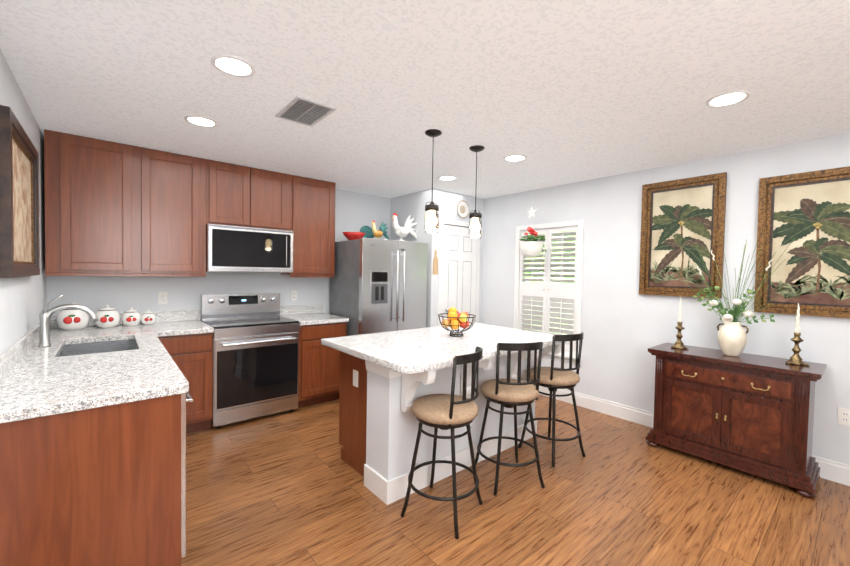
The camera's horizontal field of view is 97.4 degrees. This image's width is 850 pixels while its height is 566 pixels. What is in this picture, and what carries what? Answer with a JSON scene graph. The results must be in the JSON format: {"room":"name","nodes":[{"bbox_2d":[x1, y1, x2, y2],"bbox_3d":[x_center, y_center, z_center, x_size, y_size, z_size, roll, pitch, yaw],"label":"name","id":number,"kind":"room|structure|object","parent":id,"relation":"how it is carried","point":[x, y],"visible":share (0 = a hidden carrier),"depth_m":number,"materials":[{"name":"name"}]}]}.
{"room":"kitchen","nodes":[
{"label":"kitchen","id":0,"kind":"room"},
{"bbox_2d":[0,49,46,353],"bbox_3d":[-0.938,0.172,0.416,0.120,2.440,6.980,0,2,-40],"label":"wall","id":1,"kind":"structure","parent":0,"point":[23,301],"depth_m":2.19,"materials":[{"name":"paint"}]},
{"bbox_2d":[0,105,39,277],"bbox_3d":[-2.234,-0.432,2.072,0.040,0.790,0.920,0,2,-40],"label":"picture","id":2,"kind":"object","parent":1,"relation":"attached to","point":[19,211],"visible":1,"depth_m":1.99,"materials":[{"name":"brown wood"}]},
{"bbox_2d":[46,189,390,328],"bbox_3d":[-1.818,0.052,4.160,3.370,2.440,0.120,0,2,-40],"label":"wall","id":3,"kind":"structure","parent":0,"point":[355,211],"depth_m":3.77,"materials":[{"name":"paint"}]},
{"bbox_2d":[44,129,139,275],"bbox_3d":[-2.725,-0.618,3.075,0.544,1.066,0.319,0,2,-40],"label":"upper cabinet","id":4,"kind":"object","parent":3,"relation":"attached to","point":[115,209],"depth_m":2.95,"materials":[{"name":"brown wood"}]},
{"bbox_2d":[158,292,166,303],"bbox_3d":[-2.473,0.143,3.526,0.070,0.114,0.007,0,2,-40],"label":"electrical outlet","id":5,"kind":"object","parent":3,"relation":"attached to","point":[162,297],"visible":1,"depth_m":3.52,"materials":[{"name":"plastic"}]},
{"bbox_2d":[140,147,207,276],"bbox_3d":[-2.321,-0.620,3.416,0.514,1.066,0.319,0,2,-40],"label":"upper cabinet","id":6,"kind":"object","parent":3,"relation":"attached to","point":[173,186],"depth_m":3.30,"materials":[{"name":"brown wood"}]},
{"bbox_2d":[208,159,259,224],"bbox_3d":[-1.952,-0.854,3.718,0.441,0.601,0.319,0,2,-40],"label":"upper cabinet","id":7,"kind":"object","parent":3,"relation":"attached to","point":[233,189],"depth_m":3.61,"materials":[{"name":"brown wood"}]},
{"bbox_2d":[204,221,295,272],"bbox_3d":[-1.805,-0.331,3.818,0.784,0.435,0.391,0,2,-40],"label":"microwave","id":8,"kind":"object","parent":3,"relation":"attached to","point":[227,248],"depth_m":3.64,"materials":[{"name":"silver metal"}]},
{"bbox_2d":[260,169,291,228],"bbox_3d":[-1.699,-0.856,3.932,0.477,0.601,0.319,0,2,-40],"label":"upper cabinet","id":9,"kind":"object","parent":3,"relation":"attached to","point":[275,187],"depth_m":3.86,"materials":[{"name":"brown wood"}]},
{"bbox_2d":[291,291,296,300],"bbox_3d":[-1.518,0.148,4.333,0.070,0.114,0.007,0,2,-40],"label":"electrical outlet","id":10,"kind":"object","parent":3,"relation":"attached to","point":[293,295],"visible":1,"depth_m":4.33,"materials":[{"name":"plastic"}]},
{"bbox_2d":[281,175,335,276],"bbox_3d":[-1.325,-0.625,4.258,0.515,1.066,0.319,0,2,-40],"label":"upper cabinet","id":11,"kind":"object","parent":3,"relation":"attached to","point":[313,200],"depth_m":4.14,"materials":[{"name":"brown wood"}]},
{"bbox_2d":[0,0,849,198],"bbox_3d":[0.773,-1.097,1.807,4.900,0.080,7.340,0,2,-40],"label":"ceiling","id":12,"kind":"structure","parent":0,"point":[559,92],"depth_m":1.99,"materials":[{"name":"white paint"}]},
{"bbox_2d":[184,115,217,126],"bbox_3d":[-1.546,-1.116,2.584,0.200,0.007,0.200,0,2,-40],"label":"recessed light","id":13,"kind":"object","parent":12,"relation":"in","point":[202,121],"visible":1,"depth_m":2.58,"materials":[{"name":"white glass"}]},
{"bbox_2d":[211,54,255,76],"bbox_3d":[-0.960,-1.085,1.875,0.200,0.007,0.200,0,2,-40],"label":"recessed light","id":14,"kind":"object","parent":12,"relation":"in","point":[233,65],"visible":1,"depth_m":1.87,"materials":[{"name":"white glass"}]},
{"bbox_2d":[275,95,336,126],"bbox_3d":[-0.771,-1.093,2.402,0.250,0.014,0.380,0,2,-40],"label":"ceiling vent","id":15,"kind":"object","parent":12,"relation":"in","point":[303,110],"visible":1,"depth_m":2.38,"materials":[{"name":"metal"}]},
{"bbox_2d":[425,129,441,233],"bbox_3d":[0.054,-0.729,2.722,0.128,0.729,0.124,0,2,-40],"label":"pendant light","id":16,"kind":"object","parent":12,"relation":"hanging from","point":[431,218],"visible":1,"depth_m":2.69,"materials":[{"name":"white glass"}]},
{"bbox_2d":[438,175,456,180],"bbox_3d":[0.240,-1.123,4.002,0.200,0.007,0.200,0,2,-40],"label":"recessed light","id":17,"kind":"object","parent":12,"relation":"in","point":[447,177],"visible":1,"depth_m":3.98,"materials":[{"name":"white glass"}]},
{"bbox_2d":[469,145,484,237],"bbox_3d":[0.414,-0.731,3.040,0.128,0.729,0.124,0,2,-40],"label":"pendant light","id":18,"kind":"object","parent":12,"relation":"hanging from","point":[475,225],"visible":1,"depth_m":3.01,"materials":[{"name":"white glass"}]},
{"bbox_2d":[503,154,526,161],"bbox_3d":[0.789,-1.093,3.275,0.200,0.007,0.200,0,2,-40],"label":"recessed light","id":19,"kind":"object","parent":12,"relation":"in","point":[514,158],"visible":1,"depth_m":3.27,"materials":[{"name":"white glass"}]},
{"bbox_2d":[519,187,546,271],"bbox_3d":[1.197,-0.619,4.191,0.280,0.989,0.280,0,2,-40],"label":"hanging plant","id":20,"kind":"object","parent":12,"relation":"hanging from","point":[530,247],"visible":1,"depth_m":4.13,"materials":[{"name":"green plant"}]},
{"bbox_2d":[705,90,750,106],"bbox_3d":[1.721,-1.044,2.126,0.200,0.007,0.200,0,2,-40],"label":"recessed light","id":21,"kind":"object","parent":12,"relation":"in","point":[727,98],"visible":1,"depth_m":2.12,"materials":[{"name":"white glass"}]},
{"bbox_2d":[390,188,483,327],"bbox_3d":[0.108,0.058,5.212,0.930,2.440,1.000,0,2,-40],"label":"wall","id":22,"kind":"structure","parent":0,"point":[404,207],"depth_m":4.70,"materials":[{"name":"paint"}]},
{"bbox_2d":[433,250,437,274],"bbox_3d":[0.128,-0.254,4.551,0.076,0.300,0.012,0,2,-40],"label":"cutting board","id":23,"kind":"object","parent":22,"relation":"attached to","point":[435,265],"visible":1,"depth_m":4.54,"materials":[{"name":"brown wood"}]},
{"bbox_2d":[437,218,479,325],"bbox_3d":[0.462,0.250,4.818,0.740,2.090,0.069,0,2,-40],"label":"door","id":24,"kind":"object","parent":22,"relation":"attached to","point":[459,269],"visible":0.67,"depth_m":4.79,"materials":[{"name":"white wood"}]},
{"bbox_2d":[457,200,468,217],"bbox_3d":[0.490,-0.950,4.824,0.226,0.226,0.016,0,2,-40],"label":"wall plate","id":25,"kind":"object","parent":22,"relation":"attached to","point":[462,208],"visible":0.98,"depth_m":4.83,"materials":[{"name":"white ceramic"}]},
{"bbox_2d":[181,394,849,565],"bbox_3d":[0.728,1.422,1.877,4.900,0.080,7.340,0,2,-40],"label":"floor","id":26,"kind":"structure","parent":0,"point":[286,488],"depth_m":2.27,"materials":[{"name":"brown wood"}]},
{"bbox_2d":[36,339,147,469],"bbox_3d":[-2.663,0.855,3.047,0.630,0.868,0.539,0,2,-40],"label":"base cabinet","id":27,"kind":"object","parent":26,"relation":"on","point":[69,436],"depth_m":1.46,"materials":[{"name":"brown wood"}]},
{"bbox_2d":[0,294,195,423],"bbox_3d":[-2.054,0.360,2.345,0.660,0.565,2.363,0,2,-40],"label":"countertop","id":28,"kind":"structure","parent":27,"relation":"on","point":[45,370],"depth_m":1.88,"materials":[{"name":"stone"}]},
{"bbox_2d":[38,294,98,347],"bbox_3d":[-2.311,0.236,2.427,0.288,0.330,0.081,0,2,-40],"label":"faucet","id":29,"kind":"object","parent":28,"relation":"on","point":[45,316],"depth_m":2.37,"materials":[{"name":"silver metal"}]},
{"bbox_2d":[56,303,89,329],"bbox_3d":[-2.846,0.267,3.023,0.196,0.217,0.200,0,2,-40],"label":"canister","id":30,"kind":"object","parent":28,"relation":"on","point":[71,319],"visible":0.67,"depth_m":2.96,"materials":[{"name":"white ceramic"}]},
{"bbox_2d":[95,305,119,327],"bbox_3d":[-2.686,0.279,3.159,0.168,0.190,0.171,0,2,-40],"label":"canister","id":31,"kind":"object","parent":28,"relation":"on","point":[108,316],"visible":1,"depth_m":3.11,"materials":[{"name":"white ceramic"}]},
{"bbox_2d":[121,308,140,325],"bbox_3d":[-2.571,0.294,3.271,0.136,0.157,0.138,0,2,-40],"label":"canister","id":32,"kind":"object","parent":28,"relation":"on","point":[131,317],"visible":1,"depth_m":3.23,"materials":[{"name":"white ceramic"}]},
{"bbox_2d":[141,310,155,324],"bbox_3d":[-2.486,0.307,3.356,0.112,0.130,0.114,0,2,-40],"label":"canister","id":33,"kind":"object","parent":28,"relation":"on","point":[148,318],"visible":1,"depth_m":3.32,"materials":[{"name":"white ceramic"}]},
{"bbox_2d":[148,333,212,449],"bbox_3d":[-2.219,0.854,3.354,0.445,0.868,0.642,0,2,-40],"label":"base cabinet","id":34,"kind":"object","parent":26,"relation":"on","point":[192,354],"depth_m":3.13,"materials":[{"name":"brown wood"}]},
{"bbox_2d":[196,310,213,333],"bbox_3d":[-2.186,0.348,3.335,0.415,0.140,0.682,0,2,-40],"label":"countertop","id":35,"kind":"structure","parent":34,"relation":"on","point":[201,327],"depth_m":3.25,"materials":[{"name":"stone"}]},
{"bbox_2d":[181,392,192,556],"bbox_3d":[-1.501,0.911,1.752,0.639,0.859,0.614,0,2,-40],"label":"dishwasher","id":36,"kind":"object","parent":26,"relation":"on","point":[184,400],"visible":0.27,"depth_m":1.69,"materials":[{"name":"silver metal"}]},
{"bbox_2d":[201,293,299,427],"bbox_3d":[-1.728,0.704,3.709,0.756,1.165,0.687,0,2,-40],"label":"range","id":37,"kind":"object","parent":26,"relation":"on","point":[255,363],"visible":0.9,"depth_m":3.53,"materials":[{"name":"silver metal"}]},
{"bbox_2d":[296,322,346,408],"bbox_3d":[-1.262,0.849,4.163,0.532,0.868,0.642,0,2,-40],"label":"base cabinet","id":38,"kind":"object","parent":26,"relation":"on","point":[319,364],"depth_m":3.89,"materials":[{"name":"brown wood"}]},
{"bbox_2d":[280,304,348,325],"bbox_3d":[-1.244,0.343,4.145,0.537,0.140,0.658,0,2,-40],"label":"countertop","id":39,"kind":"structure","parent":38,"relation":"on","point":[305,314],"depth_m":4.23,"materials":[{"name":"stone"}]},
{"bbox_2d":[330,237,427,335],"bbox_3d":[-0.551,0.395,4.522,0.906,1.780,0.826,0,2,-40],"label":"fridge","id":40,"kind":"object","parent":26,"relation":"on","point":[378,285],"visible":0.44,"depth_m":4.20,"materials":[{"name":"metal"}]},
{"bbox_2d":[342,232,365,239],"bbox_3d":[-0.825,-0.538,4.345,0.270,0.085,0.270,0,2,-40],"label":"bowl","id":41,"kind":"object","parent":40,"relation":"on","point":[353,235],"visible":0.81,"depth_m":4.26,"materials":[{"name":"ceramic"}]},
{"bbox_2d":[360,220,388,239],"bbox_3d":[-0.613,-0.621,4.542,0.329,0.247,0.288,0,2,-40],"label":"rooster","id":42,"kind":"object","parent":40,"relation":"on","point":[372,232],"visible":0.85,"depth_m":4.51,"materials":[{"name":"teal ceramic"}]},
{"bbox_2d":[391,213,416,240],"bbox_3d":[-0.248,-0.677,4.669,0.418,0.366,0.145,0,2,-40],"label":"rooster","id":43,"kind":"object","parent":40,"relation":"on","point":[404,231],"visible":0.96,"depth_m":4.61,"materials":[{"name":"ceramic"}]},
{"bbox_2d":[400,346,482,538],"bbox_3d":[0.115,0.870,2.227,0.470,0.984,0.470,0,2,-40],"label":"stool","id":44,"kind":"object","parent":26,"relation":"on","point":[451,411],"visible":1,"depth_m":2.10,"materials":[{"name":"metal"}]},
{"bbox_2d":[330,343,560,504],"bbox_3d":[0.225,0.908,2.973,1.600,0.868,1.005,0,2,-40],"label":"kitchen island","id":45,"kind":"object","parent":26,"relation":"on","point":[387,379],"depth_m":2.55,"materials":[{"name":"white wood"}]},
{"bbox_2d":[321,323,565,374],"bbox_3d":[0.211,0.500,2.947,1.700,0.135,1.060,0,2,-40],"label":"island countertop","id":46,"kind":"structure","parent":45,"relation":"on","point":[413,351],"depth_m":2.66,"materials":[{"name":"white stone"}]},
{"bbox_2d":[438,307,475,336],"bbox_3d":[0.259,0.314,3.045,0.313,0.233,0.313,0,2,-40],"label":"fruit bowl","id":47,"kind":"object","parent":46,"relation":"on","point":[456,319],"visible":1,"depth_m":2.99,"materials":[{"name":"yellow food"}]},
{"bbox_2d":[475,341,544,494],"bbox_3d":[0.583,0.868,2.602,0.486,0.984,0.486,0,2,-40],"label":"stool","id":48,"kind":"object","parent":26,"relation":"on","point":[508,392],"visible":1,"depth_m":2.46,"materials":[{"name":"metal"}]},
{"bbox_2d":[518,332,585,466],"bbox_3d":[1.021,0.866,2.983,0.427,0.984,0.430,0,2,-40],"label":"stool","id":49,"kind":"object","parent":26,"relation":"on","point":[553,378],"visible":0.94,"depth_m":2.83,"materials":[{"name":"metal"}]},
{"bbox_2d":[645,343,826,497],"bbox_3d":[2.357,0.973,2.907,0.462,0.820,1.000,0,2,-40],"label":"sideboard","id":50,"kind":"object","parent":26,"relation":"on","point":[753,414],"visible":1,"depth_m":2.71,"materials":[{"name":"brown wood"}]},
{"bbox_2d":[671,297,688,348],"bbox_3d":[2.168,0.336,3.161,0.128,0.430,0.124,0,2,-40],"label":"candlestick","id":51,"kind":"object","parent":50,"relation":"on","point":[679,344],"visible":1,"depth_m":3.15,"materials":[{"name":"brown metal"}]},
{"bbox_2d":[680,239,793,356],"bbox_3d":[2.369,0.117,2.883,0.262,0.891,0.668,0,2,-40],"label":"vase","id":52,"kind":"object","parent":50,"relation":"on","point":[732,337],"visible":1,"depth_m":2.85,"materials":[{"name":"beige ceramic"}]},
{"bbox_2d":[785,303,809,365],"bbox_3d":[2.645,0.359,2.643,0.128,0.430,0.124,0,2,-40],"label":"candlestick","id":53,"kind":"object","parent":50,"relation":"on","point":[795,358],"visible":1,"depth_m":2.64,"materials":[{"name":"brown metal"}]},
{"bbox_2d":[481,133,849,464],"bbox_3d":[2.446,0.154,3.275,0.140,2.440,6.980,0,2,-40],"label":"wall","id":54,"kind":"structure","parent":0,"point":[625,325],"depth_m":3.58,"materials":[{"name":"paint"}]},
{"bbox_2d":[513,220,583,359],"bbox_3d":[1.446,0.062,4.398,0.146,1.515,0.890,0,2,-40],"label":"window shutters","id":55,"kind":"object","parent":54,"relation":"attached to","point":[548,300],"visible":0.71,"depth_m":4.33,"materials":[{"name":"white wood"}]},
{"bbox_2d":[639,172,726,298],"bbox_3d":[2.273,-0.401,3.332,0.044,1.040,0.634,0,2,-40],"label":"framed picture","id":56,"kind":"object","parent":54,"relation":"attached to","point":[682,219],"visible":1,"depth_m":3.32,"materials":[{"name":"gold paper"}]},
{"bbox_2d":[539,386,849,485],"bbox_3d":[2.641,1.318,2.913,0.040,0.140,5.859,0,2,-40],"label":"baseboard","id":57,"kind":"structure","parent":54,"relation":"attached to","point":[834,471],"depth_m":3.63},
{"bbox_2d":[754,166,849,317],"bbox_3d":[2.812,-0.284,2.695,0.044,1.040,0.630,0,2,-40],"label":"framed picture","id":58,"kind":"object","parent":54,"relation":"attached to","point":[808,213],"visible":1,"depth_m":2.73,"materials":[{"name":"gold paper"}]},
{"bbox_2d":[837,407,849,425],"bbox_3d":[2.924,0.931,2.599,0.007,0.114,0.070,0,2,-40],"label":"electrical outlet","id":59,"kind":"object","parent":54,"relation":"attached to","point":[843,416],"visible":1,"depth_m":2.60,"materials":[{"name":"plastic"}]}
]}

